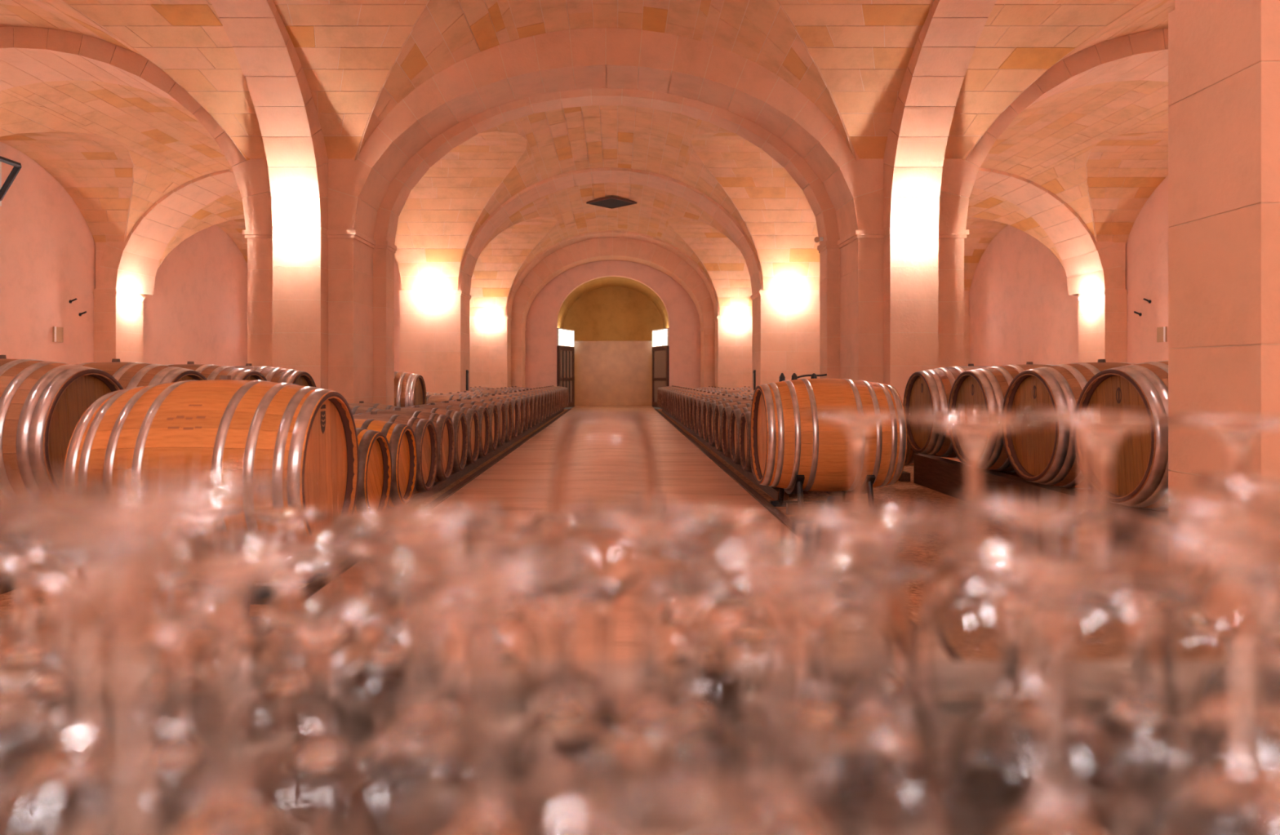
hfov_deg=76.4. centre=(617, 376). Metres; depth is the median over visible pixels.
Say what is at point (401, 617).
wine glass
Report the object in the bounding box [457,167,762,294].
arch
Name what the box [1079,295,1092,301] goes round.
wall lamp
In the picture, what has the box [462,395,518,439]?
cask
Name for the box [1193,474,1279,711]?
wine glass
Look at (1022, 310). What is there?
wall
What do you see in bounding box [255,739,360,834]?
bowl
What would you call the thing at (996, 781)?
bowl
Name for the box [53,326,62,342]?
wall plate
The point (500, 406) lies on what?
cask
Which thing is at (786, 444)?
barrel
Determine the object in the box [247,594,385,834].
wine glass
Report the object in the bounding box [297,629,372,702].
bowl
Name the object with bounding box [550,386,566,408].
cask
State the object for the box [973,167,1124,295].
arch
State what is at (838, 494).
rail
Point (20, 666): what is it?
bowl
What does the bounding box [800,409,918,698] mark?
wine glass
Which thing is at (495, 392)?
cask
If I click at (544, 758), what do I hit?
bowl
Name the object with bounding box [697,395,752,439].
cask
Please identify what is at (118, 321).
pier
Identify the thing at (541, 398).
cask
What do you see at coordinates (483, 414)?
cask
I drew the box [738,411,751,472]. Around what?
cask
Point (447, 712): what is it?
bowl
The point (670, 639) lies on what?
bowl
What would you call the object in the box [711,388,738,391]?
cask
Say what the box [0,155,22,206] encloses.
window
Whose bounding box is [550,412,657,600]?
bowl
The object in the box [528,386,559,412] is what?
cask
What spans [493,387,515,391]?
cask
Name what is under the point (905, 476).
rail
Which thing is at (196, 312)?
wall
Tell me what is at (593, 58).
arch
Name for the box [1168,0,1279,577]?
pier
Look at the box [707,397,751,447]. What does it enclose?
cask
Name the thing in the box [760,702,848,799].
bowl
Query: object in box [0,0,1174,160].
ceiling
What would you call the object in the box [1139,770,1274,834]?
bowl
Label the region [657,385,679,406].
cask
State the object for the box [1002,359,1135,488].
barrel
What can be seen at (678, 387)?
cask
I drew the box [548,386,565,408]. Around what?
cask
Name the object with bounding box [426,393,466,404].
cask
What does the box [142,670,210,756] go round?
bowl
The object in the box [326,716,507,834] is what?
bowl
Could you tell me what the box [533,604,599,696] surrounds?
bowl
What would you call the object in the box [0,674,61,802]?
wine glass
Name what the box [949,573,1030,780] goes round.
wine glass
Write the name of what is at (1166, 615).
bowl
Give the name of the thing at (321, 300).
pier
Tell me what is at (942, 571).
bowl
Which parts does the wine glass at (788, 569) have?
stem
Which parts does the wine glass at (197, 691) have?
stem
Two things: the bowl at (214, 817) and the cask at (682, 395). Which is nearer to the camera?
the bowl at (214, 817)
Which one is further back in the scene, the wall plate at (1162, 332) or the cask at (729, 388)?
the cask at (729, 388)
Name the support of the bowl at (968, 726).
on the wine glass at (1011, 602)
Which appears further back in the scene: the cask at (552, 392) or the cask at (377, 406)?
the cask at (552, 392)
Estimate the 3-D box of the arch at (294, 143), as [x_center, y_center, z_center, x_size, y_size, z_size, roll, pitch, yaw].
[-3.990,-3.320,7.000,0.600,2.920,7.200,0,0,0]
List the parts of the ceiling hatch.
panel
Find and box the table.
[453,659,1173,819]
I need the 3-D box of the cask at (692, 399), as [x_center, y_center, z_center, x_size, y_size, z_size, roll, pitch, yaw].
[1.765,0.661,14.238,0.953,0.727,0.705,0,0,-1]
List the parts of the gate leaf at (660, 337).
lantern panel, pane, pane, lantern panel, lantern frame, lantern panel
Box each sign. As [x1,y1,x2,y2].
[466,369,468,390]
[752,369,755,390]
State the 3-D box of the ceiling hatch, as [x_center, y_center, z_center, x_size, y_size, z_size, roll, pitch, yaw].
[-0.150,-4.455,20.850,0.919,0.050,0.919,0,0,45]
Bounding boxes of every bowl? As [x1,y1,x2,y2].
[0,644,47,693]
[0,740,182,834]
[21,672,100,728]
[92,636,187,688]
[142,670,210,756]
[142,739,209,822]
[170,800,304,834]
[186,592,208,671]
[189,623,279,713]
[239,671,342,801]
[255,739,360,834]
[262,591,309,653]
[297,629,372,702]
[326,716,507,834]
[337,645,407,757]
[354,591,403,648]
[436,702,468,739]
[442,819,529,834]
[462,605,543,694]
[504,702,607,834]
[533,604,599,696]
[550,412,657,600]
[569,714,722,790]
[658,606,722,667]
[659,646,742,742]
[666,702,748,788]
[703,593,770,643]
[716,624,773,751]
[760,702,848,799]
[782,813,836,834]
[801,716,966,834]
[804,583,914,698]
[833,673,933,760]
[911,570,1030,788]
[918,560,1029,619]
[950,701,999,780]
[951,691,1139,834]
[990,813,1097,834]
[1029,537,1095,614]
[1073,595,1175,722]
[1088,701,1176,833]
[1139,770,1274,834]
[1146,695,1279,816]
[1159,607,1175,715]
[1168,567,1235,724]
[1194,638,1279,711]
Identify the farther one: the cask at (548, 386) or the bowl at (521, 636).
the cask at (548, 386)
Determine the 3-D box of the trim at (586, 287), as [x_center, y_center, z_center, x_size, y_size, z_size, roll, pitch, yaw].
[-0.150,-1.285,29.000,4.400,4.770,3.000,0,0,0]
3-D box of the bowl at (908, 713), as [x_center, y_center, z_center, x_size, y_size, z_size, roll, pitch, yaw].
[0.140,0.195,0.437,0.056,0.070,0.056,0,0,28]
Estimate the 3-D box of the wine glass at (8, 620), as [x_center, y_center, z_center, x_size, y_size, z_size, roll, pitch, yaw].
[-0.412,0.166,0.563,0.056,0.128,0.056,0,0,-31]
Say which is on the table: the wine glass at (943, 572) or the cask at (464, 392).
the wine glass at (943, 572)
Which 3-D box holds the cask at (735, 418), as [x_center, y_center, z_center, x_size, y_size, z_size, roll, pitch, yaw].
[1.765,0.661,9.076,0.953,0.727,0.705,0,0,0]
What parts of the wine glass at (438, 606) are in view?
stem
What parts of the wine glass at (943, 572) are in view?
stem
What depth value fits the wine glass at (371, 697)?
0.46 m
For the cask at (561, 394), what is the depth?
22.99 m
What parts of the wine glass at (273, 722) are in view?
stem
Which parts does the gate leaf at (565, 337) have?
lantern panel, lantern frame, pane, pane, lantern panel, lantern panel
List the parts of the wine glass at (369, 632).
stem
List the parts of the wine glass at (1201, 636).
stem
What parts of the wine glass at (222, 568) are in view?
stem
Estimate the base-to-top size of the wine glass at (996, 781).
0.178 m
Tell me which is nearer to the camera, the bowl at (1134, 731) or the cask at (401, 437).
the bowl at (1134, 731)
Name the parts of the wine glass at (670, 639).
stem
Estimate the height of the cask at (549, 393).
0.727 m
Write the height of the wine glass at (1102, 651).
0.206 m
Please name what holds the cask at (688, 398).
on the rail at (838, 494)
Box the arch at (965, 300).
[964,293,968,315]
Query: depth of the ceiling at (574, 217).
23.02 m
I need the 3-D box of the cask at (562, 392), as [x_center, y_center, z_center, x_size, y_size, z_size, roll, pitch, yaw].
[-2.065,0.661,23.807,0.953,0.727,0.705,0,0,-1]
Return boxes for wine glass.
[0,470,310,834]
[0,528,182,834]
[0,551,47,693]
[0,557,100,728]
[0,591,48,657]
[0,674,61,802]
[91,611,99,666]
[92,528,188,688]
[142,586,210,756]
[142,594,209,822]
[147,528,343,834]
[186,514,244,671]
[189,527,279,713]
[239,557,343,801]
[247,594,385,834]
[248,507,328,653]
[297,528,376,702]
[322,501,509,834]
[337,540,407,757]
[354,538,403,648]
[358,534,599,834]
[373,586,468,739]
[373,606,454,691]
[447,626,539,784]
[462,516,544,694]
[504,573,619,834]
[530,508,599,696]
[539,767,787,834]
[550,412,657,732]
[560,499,738,790]
[633,573,749,788]
[658,531,722,667]
[659,540,742,742]
[671,531,908,834]
[703,507,774,643]
[712,527,786,751]
[760,587,862,799]
[780,501,970,834]
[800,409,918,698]
[833,558,934,760]
[906,414,1048,788]
[915,408,1034,619]
[933,533,1202,834]
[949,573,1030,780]
[951,493,1140,834]
[1026,408,1151,614]
[1032,413,1181,722]
[1088,586,1211,833]
[1125,519,1279,834]
[1138,516,1196,715]
[1146,494,1279,816]
[1161,413,1279,724]
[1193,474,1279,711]
[1239,768,1279,834]
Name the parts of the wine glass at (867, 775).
stem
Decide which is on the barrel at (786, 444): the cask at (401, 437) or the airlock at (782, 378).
the airlock at (782, 378)
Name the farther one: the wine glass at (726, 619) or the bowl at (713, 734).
the wine glass at (726, 619)
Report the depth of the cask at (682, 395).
16.39 m
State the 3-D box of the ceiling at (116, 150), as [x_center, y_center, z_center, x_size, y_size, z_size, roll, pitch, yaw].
[-0.150,-3.214,14.609,22.024,2.707,7.300,0,0,0]
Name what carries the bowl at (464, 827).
on the wine glass at (481, 573)
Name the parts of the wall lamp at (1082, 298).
globe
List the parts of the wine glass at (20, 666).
stem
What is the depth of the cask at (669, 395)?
20.05 m
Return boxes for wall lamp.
[128,295,142,301]
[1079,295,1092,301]
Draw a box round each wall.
[0,142,248,366]
[393,260,399,372]
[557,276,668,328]
[563,286,663,341]
[968,175,1170,366]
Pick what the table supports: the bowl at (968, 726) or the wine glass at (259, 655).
the wine glass at (259, 655)
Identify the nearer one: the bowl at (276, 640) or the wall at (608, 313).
the bowl at (276, 640)
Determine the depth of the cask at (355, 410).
8.88 m
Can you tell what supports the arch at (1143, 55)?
attached to the wall at (1022, 310)
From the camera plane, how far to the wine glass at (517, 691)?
0.46 m
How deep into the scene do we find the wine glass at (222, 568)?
0.24 m
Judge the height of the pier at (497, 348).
5.700 m
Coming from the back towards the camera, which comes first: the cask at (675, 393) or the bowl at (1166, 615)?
the cask at (675, 393)
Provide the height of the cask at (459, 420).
0.727 m
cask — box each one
[347,400,399,409]
[349,405,382,414]
[352,411,438,494]
[354,418,417,502]
[355,427,391,507]
[356,408,454,482]
[382,404,467,473]
[399,403,479,465]
[418,400,489,457]
[426,391,439,395]
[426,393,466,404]
[432,399,498,452]
[435,392,475,397]
[444,391,481,396]
[444,397,506,447]
[452,391,488,395]
[456,396,512,442]
[459,390,493,395]
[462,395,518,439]
[472,388,506,394]
[478,393,528,432]
[479,394,524,435]
[484,388,511,391]
[490,392,533,429]
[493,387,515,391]
[496,391,537,426]
[502,391,540,425]
[506,389,546,421]
[507,390,543,422]
[511,389,549,418]
[524,388,554,416]
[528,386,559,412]
[528,388,551,417]
[532,387,556,414]
[534,386,564,409]
[535,386,562,410]
[538,387,558,413]
[547,385,568,406]
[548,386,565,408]
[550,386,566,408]
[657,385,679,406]
[658,386,675,408]
[659,386,684,408]
[661,386,689,409]
[662,386,688,410]
[663,386,694,412]
[665,387,693,413]
[666,387,699,414]
[668,388,698,415]
[671,388,693,417]
[672,389,709,418]
[675,390,714,420]
[677,390,713,422]
[680,391,718,424]
[683,391,723,426]
[685,392,733,429]
[688,393,739,432]
[693,394,748,435]
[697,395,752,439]
[702,396,751,442]
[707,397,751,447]
[708,387,728,391]
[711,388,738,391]
[713,399,752,452]
[714,388,751,394]
[720,403,751,457]
[727,390,751,395]
[728,406,751,464]
[732,391,754,395]
[737,393,753,396]
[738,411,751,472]
[749,443,755,479]
[904,440,918,465]
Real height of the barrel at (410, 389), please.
0.932 m
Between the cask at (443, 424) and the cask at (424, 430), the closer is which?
the cask at (424, 430)
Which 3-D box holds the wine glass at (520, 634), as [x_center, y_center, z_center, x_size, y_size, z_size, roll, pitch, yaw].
[-0.079,0.166,0.563,0.056,0.128,0.056,0,0,-13]
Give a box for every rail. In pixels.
[409,408,564,502]
[662,409,789,500]
[824,490,852,500]
[897,471,910,481]
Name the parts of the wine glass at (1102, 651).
stem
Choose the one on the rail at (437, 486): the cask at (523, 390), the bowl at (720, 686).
the cask at (523, 390)
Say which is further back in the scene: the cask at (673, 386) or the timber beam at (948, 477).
the cask at (673, 386)
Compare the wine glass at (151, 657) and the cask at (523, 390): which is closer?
the wine glass at (151, 657)
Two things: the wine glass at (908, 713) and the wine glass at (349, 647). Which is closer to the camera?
the wine glass at (908, 713)
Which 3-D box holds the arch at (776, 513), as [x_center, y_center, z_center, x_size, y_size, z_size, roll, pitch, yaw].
[1.270,1.141,11.050,0.070,0.118,32.100,0,0,0]
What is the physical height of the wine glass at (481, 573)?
0.178 m
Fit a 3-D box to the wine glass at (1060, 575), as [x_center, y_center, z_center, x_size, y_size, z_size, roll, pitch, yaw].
[0.128,0.141,0.236,0.068,0.178,0.068,0,0,19]
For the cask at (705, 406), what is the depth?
12.03 m
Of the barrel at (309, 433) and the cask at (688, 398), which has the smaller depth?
the barrel at (309, 433)
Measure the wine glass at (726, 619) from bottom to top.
0.128 m
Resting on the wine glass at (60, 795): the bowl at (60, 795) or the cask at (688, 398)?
the bowl at (60, 795)
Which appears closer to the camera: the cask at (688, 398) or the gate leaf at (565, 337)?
the cask at (688, 398)
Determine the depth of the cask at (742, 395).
15.53 m
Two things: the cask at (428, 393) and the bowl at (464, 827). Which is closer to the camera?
the bowl at (464, 827)
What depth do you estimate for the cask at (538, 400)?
16.41 m
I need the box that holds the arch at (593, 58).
[327,27,884,239]
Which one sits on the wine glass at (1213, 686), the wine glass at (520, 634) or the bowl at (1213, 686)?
the bowl at (1213, 686)
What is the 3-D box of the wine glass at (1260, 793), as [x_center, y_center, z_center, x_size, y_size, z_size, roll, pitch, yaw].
[0.177,0.166,0.185,0.056,0.128,0.056,0,0,19]
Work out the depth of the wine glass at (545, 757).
0.38 m
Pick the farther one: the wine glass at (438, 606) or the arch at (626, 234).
the arch at (626, 234)
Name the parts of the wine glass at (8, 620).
stem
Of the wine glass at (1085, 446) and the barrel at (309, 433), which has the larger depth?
the barrel at (309, 433)
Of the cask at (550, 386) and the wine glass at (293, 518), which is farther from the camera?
the cask at (550, 386)
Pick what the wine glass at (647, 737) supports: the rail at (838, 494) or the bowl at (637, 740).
the bowl at (637, 740)
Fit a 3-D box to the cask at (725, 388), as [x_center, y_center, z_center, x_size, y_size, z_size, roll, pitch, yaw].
[2.765,0.661,20.751,0.953,0.727,0.705,0,0,1]
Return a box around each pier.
[93,241,145,362]
[242,226,396,405]
[398,290,471,394]
[469,315,526,388]
[699,315,752,388]
[751,290,820,391]
[817,226,968,464]
[963,290,970,366]
[1075,242,1128,362]
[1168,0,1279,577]
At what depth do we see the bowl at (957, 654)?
0.45 m
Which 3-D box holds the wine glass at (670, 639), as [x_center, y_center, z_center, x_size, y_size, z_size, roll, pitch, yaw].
[0.046,0.166,0.563,0.056,0.128,0.056,0,0,-21]
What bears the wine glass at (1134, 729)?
on the table
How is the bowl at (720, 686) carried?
on the wine glass at (720, 686)
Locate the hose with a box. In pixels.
[797,373,826,378]
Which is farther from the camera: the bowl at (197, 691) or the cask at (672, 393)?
the cask at (672, 393)
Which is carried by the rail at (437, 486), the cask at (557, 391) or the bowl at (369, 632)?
the cask at (557, 391)
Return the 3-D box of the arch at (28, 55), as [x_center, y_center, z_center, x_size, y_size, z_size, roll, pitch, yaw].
[-7.700,-3.300,10.930,7.020,2.880,1.140,0,0,0]
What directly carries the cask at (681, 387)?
on the rail at (773, 492)
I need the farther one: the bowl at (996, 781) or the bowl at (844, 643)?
the bowl at (844, 643)
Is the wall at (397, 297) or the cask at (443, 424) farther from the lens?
the wall at (397, 297)
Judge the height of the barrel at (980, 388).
0.932 m
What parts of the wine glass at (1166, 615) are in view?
stem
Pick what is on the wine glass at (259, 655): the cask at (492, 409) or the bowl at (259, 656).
the bowl at (259, 656)
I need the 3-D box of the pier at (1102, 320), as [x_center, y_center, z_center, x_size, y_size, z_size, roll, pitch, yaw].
[10.615,-1.750,17.800,0.530,5.700,1.060,0,0,0]
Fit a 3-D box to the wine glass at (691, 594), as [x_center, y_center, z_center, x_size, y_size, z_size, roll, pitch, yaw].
[0.036,0.166,0.395,0.056,0.128,0.056,0,0,-14]
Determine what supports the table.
on the floor
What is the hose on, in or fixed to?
on the barrel at (786, 444)
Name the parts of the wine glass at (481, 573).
stem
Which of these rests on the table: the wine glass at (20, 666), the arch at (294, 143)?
the wine glass at (20, 666)
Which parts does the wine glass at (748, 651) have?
stem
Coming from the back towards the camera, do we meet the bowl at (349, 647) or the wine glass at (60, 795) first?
the bowl at (349, 647)
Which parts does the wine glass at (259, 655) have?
stem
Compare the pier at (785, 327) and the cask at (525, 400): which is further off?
the pier at (785, 327)
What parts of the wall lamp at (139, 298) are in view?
globe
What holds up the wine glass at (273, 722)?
on the table
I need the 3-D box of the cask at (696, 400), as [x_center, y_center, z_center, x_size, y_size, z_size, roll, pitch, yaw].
[1.765,0.661,13.494,0.953,0.727,0.705,0,0,-1]
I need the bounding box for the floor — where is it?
[0,405,1168,659]
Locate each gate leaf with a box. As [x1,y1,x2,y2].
[556,328,574,408]
[652,328,669,407]
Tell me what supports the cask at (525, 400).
on the rail at (437, 486)
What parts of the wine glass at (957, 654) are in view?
stem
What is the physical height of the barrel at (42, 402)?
0.932 m
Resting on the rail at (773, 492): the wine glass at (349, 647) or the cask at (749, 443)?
the cask at (749, 443)
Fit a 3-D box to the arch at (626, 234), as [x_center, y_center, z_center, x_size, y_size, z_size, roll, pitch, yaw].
[-0.150,-3.335,25.650,7.240,2.950,0.900,0,0,0]
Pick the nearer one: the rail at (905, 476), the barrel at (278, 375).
the barrel at (278, 375)
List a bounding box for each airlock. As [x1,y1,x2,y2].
[778,373,785,382]
[791,373,797,380]
[810,373,817,378]
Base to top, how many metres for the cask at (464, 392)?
0.727 m
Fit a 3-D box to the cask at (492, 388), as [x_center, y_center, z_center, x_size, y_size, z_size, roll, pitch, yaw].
[-3.065,0.661,20.018,0.953,0.727,0.705,0,0,1]
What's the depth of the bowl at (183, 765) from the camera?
0.34 m
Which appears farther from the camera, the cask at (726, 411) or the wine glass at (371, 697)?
the cask at (726, 411)
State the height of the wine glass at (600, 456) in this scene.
0.206 m
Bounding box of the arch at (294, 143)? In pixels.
[209,0,328,229]
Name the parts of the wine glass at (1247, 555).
stem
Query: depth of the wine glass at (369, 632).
0.58 m
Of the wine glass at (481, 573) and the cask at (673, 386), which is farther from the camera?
the cask at (673, 386)
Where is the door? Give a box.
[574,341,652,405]
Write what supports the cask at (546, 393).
on the rail at (437, 486)
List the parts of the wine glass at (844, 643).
stem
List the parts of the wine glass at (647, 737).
stem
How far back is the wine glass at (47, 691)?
0.43 m
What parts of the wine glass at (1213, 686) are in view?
stem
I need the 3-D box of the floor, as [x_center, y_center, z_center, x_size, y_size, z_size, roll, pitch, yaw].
[-0.150,1.200,13.000,22.600,0.200,36.000,0,0,0]
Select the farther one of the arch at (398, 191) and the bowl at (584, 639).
the arch at (398, 191)
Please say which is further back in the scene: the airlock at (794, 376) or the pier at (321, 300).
the pier at (321, 300)
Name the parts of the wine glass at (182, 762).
stem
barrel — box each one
[0,355,123,482]
[62,375,359,534]
[73,359,207,389]
[166,361,266,381]
[230,363,315,386]
[394,371,426,407]
[750,378,906,491]
[902,364,989,458]
[947,361,1053,472]
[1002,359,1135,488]
[1073,360,1170,510]
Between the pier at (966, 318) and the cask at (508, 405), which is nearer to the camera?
the cask at (508, 405)
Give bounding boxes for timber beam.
[0,564,15,594]
[913,453,1168,554]
[993,470,1168,514]
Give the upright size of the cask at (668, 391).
0.727 m
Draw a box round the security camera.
[814,236,823,242]
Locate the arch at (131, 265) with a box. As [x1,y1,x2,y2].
[97,168,401,295]
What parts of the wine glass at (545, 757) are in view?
stem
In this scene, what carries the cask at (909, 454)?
on the rail at (905, 476)
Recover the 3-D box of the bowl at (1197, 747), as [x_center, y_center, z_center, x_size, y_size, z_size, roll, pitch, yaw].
[0.252,0.180,0.325,0.068,0.100,0.068,0,0,-43]
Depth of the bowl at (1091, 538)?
0.56 m
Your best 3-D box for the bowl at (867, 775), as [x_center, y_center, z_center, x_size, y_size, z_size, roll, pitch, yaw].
[0.096,0.180,0.306,0.068,0.100,0.068,0,0,-28]
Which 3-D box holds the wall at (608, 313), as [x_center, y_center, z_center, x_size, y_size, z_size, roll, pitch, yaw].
[-0.150,-2.610,30.650,4.800,2.580,0.300,0,0,0]
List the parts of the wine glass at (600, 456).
stem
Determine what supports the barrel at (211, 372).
on the timber beam at (4, 587)
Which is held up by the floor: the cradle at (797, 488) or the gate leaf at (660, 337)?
the cradle at (797, 488)
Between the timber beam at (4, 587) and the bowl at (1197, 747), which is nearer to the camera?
the bowl at (1197, 747)
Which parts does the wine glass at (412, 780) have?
stem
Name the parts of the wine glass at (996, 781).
stem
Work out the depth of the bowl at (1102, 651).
0.45 m
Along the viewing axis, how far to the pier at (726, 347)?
25.20 m
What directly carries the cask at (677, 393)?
on the rail at (838, 494)
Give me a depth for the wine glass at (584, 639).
0.58 m
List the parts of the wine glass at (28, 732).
stem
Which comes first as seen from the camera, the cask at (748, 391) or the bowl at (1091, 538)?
the bowl at (1091, 538)
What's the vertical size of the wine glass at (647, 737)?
0.178 m
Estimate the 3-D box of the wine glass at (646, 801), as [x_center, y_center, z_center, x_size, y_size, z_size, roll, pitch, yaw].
[0.010,0.166,0.185,0.056,0.128,0.056,0,0,36]
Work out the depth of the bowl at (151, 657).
0.50 m
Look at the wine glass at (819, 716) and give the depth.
0.39 m
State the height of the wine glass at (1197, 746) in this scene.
0.178 m
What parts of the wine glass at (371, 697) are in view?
stem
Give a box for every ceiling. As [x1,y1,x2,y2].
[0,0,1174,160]
[0,80,1169,290]
[156,182,1064,315]
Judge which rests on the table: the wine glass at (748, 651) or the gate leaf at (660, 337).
the wine glass at (748, 651)
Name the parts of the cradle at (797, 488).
leg, leg, leg, leg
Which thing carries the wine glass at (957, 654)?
on the table
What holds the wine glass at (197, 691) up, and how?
on the table
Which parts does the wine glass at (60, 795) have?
stem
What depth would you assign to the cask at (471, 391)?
17.00 m
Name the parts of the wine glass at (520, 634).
stem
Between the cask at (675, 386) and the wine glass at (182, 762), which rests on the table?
the wine glass at (182, 762)
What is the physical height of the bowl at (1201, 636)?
0.118 m
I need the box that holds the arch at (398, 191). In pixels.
[373,87,839,244]
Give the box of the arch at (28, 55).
[0,26,272,229]
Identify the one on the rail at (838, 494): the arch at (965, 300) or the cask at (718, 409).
the cask at (718, 409)
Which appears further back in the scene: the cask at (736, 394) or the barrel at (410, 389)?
the cask at (736, 394)
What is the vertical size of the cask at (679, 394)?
0.727 m
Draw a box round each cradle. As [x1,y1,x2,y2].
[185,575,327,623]
[769,475,875,507]
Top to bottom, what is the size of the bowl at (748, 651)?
0.070 m
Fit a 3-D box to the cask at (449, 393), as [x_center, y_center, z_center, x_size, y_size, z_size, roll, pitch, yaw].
[-3.065,0.661,14.889,0.953,0.727,0.705,0,0,0]
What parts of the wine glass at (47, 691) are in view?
stem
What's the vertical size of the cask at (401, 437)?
0.727 m
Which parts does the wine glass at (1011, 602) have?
stem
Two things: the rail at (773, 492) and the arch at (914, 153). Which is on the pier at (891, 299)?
the arch at (914, 153)
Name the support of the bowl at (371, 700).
on the wine glass at (371, 697)
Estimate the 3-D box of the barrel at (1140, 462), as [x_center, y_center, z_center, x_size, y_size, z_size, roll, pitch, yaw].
[3.480,0.344,4.860,1.063,0.932,0.911,0,0,0]
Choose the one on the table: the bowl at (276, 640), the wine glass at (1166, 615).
the wine glass at (1166, 615)
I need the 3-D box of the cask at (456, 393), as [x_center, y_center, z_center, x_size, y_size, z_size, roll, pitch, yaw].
[-3.065,0.661,15.613,0.953,0.727,0.705,0,0,0]
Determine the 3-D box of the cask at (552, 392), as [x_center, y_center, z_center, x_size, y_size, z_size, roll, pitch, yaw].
[-2.065,0.661,20.122,0.953,0.727,0.705,0,0,0]
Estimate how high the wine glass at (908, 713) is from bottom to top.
0.128 m
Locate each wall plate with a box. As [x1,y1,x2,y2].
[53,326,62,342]
[1156,326,1167,342]
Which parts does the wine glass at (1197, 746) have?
stem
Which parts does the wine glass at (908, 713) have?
stem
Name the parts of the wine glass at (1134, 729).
stem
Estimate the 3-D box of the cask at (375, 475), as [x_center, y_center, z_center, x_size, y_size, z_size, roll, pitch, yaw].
[-2.065,0.661,5.431,0.953,0.727,0.705,0,0,0]
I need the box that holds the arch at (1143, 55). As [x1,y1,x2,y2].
[937,28,1168,229]
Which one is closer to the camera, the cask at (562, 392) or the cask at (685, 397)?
the cask at (685, 397)
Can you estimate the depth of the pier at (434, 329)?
17.60 m
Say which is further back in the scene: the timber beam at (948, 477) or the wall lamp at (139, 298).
the wall lamp at (139, 298)
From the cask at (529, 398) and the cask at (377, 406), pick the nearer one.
the cask at (377, 406)
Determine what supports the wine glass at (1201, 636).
on the table
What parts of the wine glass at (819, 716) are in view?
stem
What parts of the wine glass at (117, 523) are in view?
stem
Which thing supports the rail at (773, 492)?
on the floor
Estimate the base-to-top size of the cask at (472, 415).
0.727 m
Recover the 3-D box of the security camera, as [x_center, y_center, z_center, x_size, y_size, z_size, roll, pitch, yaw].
[2.824,-1.915,11.383,0.129,0.078,0.129,0,0,14]
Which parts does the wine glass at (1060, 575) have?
stem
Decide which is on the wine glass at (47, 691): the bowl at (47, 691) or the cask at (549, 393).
the bowl at (47, 691)
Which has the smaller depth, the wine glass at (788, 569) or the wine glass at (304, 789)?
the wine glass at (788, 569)
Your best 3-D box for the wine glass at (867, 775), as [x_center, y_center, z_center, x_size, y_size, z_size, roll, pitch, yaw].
[0.096,0.141,0.306,0.068,0.178,0.068,0,0,30]
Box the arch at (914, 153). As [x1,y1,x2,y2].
[883,0,996,229]
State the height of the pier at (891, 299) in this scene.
5.700 m
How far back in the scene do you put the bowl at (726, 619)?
0.59 m
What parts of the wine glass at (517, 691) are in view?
stem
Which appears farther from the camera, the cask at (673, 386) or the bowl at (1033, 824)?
the cask at (673, 386)
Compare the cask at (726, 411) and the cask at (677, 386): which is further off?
the cask at (677, 386)
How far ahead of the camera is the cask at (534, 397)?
15.66 m
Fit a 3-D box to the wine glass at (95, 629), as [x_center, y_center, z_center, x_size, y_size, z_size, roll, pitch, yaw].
[-0.349,0.166,0.563,0.056,0.128,0.056,0,0,6]
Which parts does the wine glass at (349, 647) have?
stem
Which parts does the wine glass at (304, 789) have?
stem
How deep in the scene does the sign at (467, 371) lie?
18.23 m
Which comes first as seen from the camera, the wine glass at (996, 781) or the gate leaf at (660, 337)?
the wine glass at (996, 781)
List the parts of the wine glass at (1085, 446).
stem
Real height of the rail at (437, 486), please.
0.089 m
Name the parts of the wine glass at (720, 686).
stem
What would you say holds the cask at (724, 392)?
on the rail
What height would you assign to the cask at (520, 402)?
0.727 m
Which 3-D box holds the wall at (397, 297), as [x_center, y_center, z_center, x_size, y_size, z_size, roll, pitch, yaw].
[-7.950,-1.900,26.350,7.000,6.000,0.300,0,0,0]
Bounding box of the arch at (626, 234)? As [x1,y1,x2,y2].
[505,230,719,317]
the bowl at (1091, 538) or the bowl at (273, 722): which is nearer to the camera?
the bowl at (273, 722)
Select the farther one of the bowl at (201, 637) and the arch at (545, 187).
the arch at (545, 187)
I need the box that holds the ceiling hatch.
[586,195,636,208]
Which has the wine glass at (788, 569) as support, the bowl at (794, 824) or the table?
the bowl at (794, 824)
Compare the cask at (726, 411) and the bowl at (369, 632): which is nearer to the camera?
the bowl at (369, 632)
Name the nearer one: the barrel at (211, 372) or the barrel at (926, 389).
the barrel at (211, 372)
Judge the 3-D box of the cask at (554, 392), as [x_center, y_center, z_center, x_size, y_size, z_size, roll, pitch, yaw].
[-2.065,0.661,20.855,0.953,0.727,0.705,0,0,0]
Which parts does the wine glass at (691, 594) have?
stem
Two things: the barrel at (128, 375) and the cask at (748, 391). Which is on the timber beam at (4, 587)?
the barrel at (128, 375)
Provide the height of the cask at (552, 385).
0.727 m
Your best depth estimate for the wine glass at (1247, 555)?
0.26 m
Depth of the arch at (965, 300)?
25.00 m

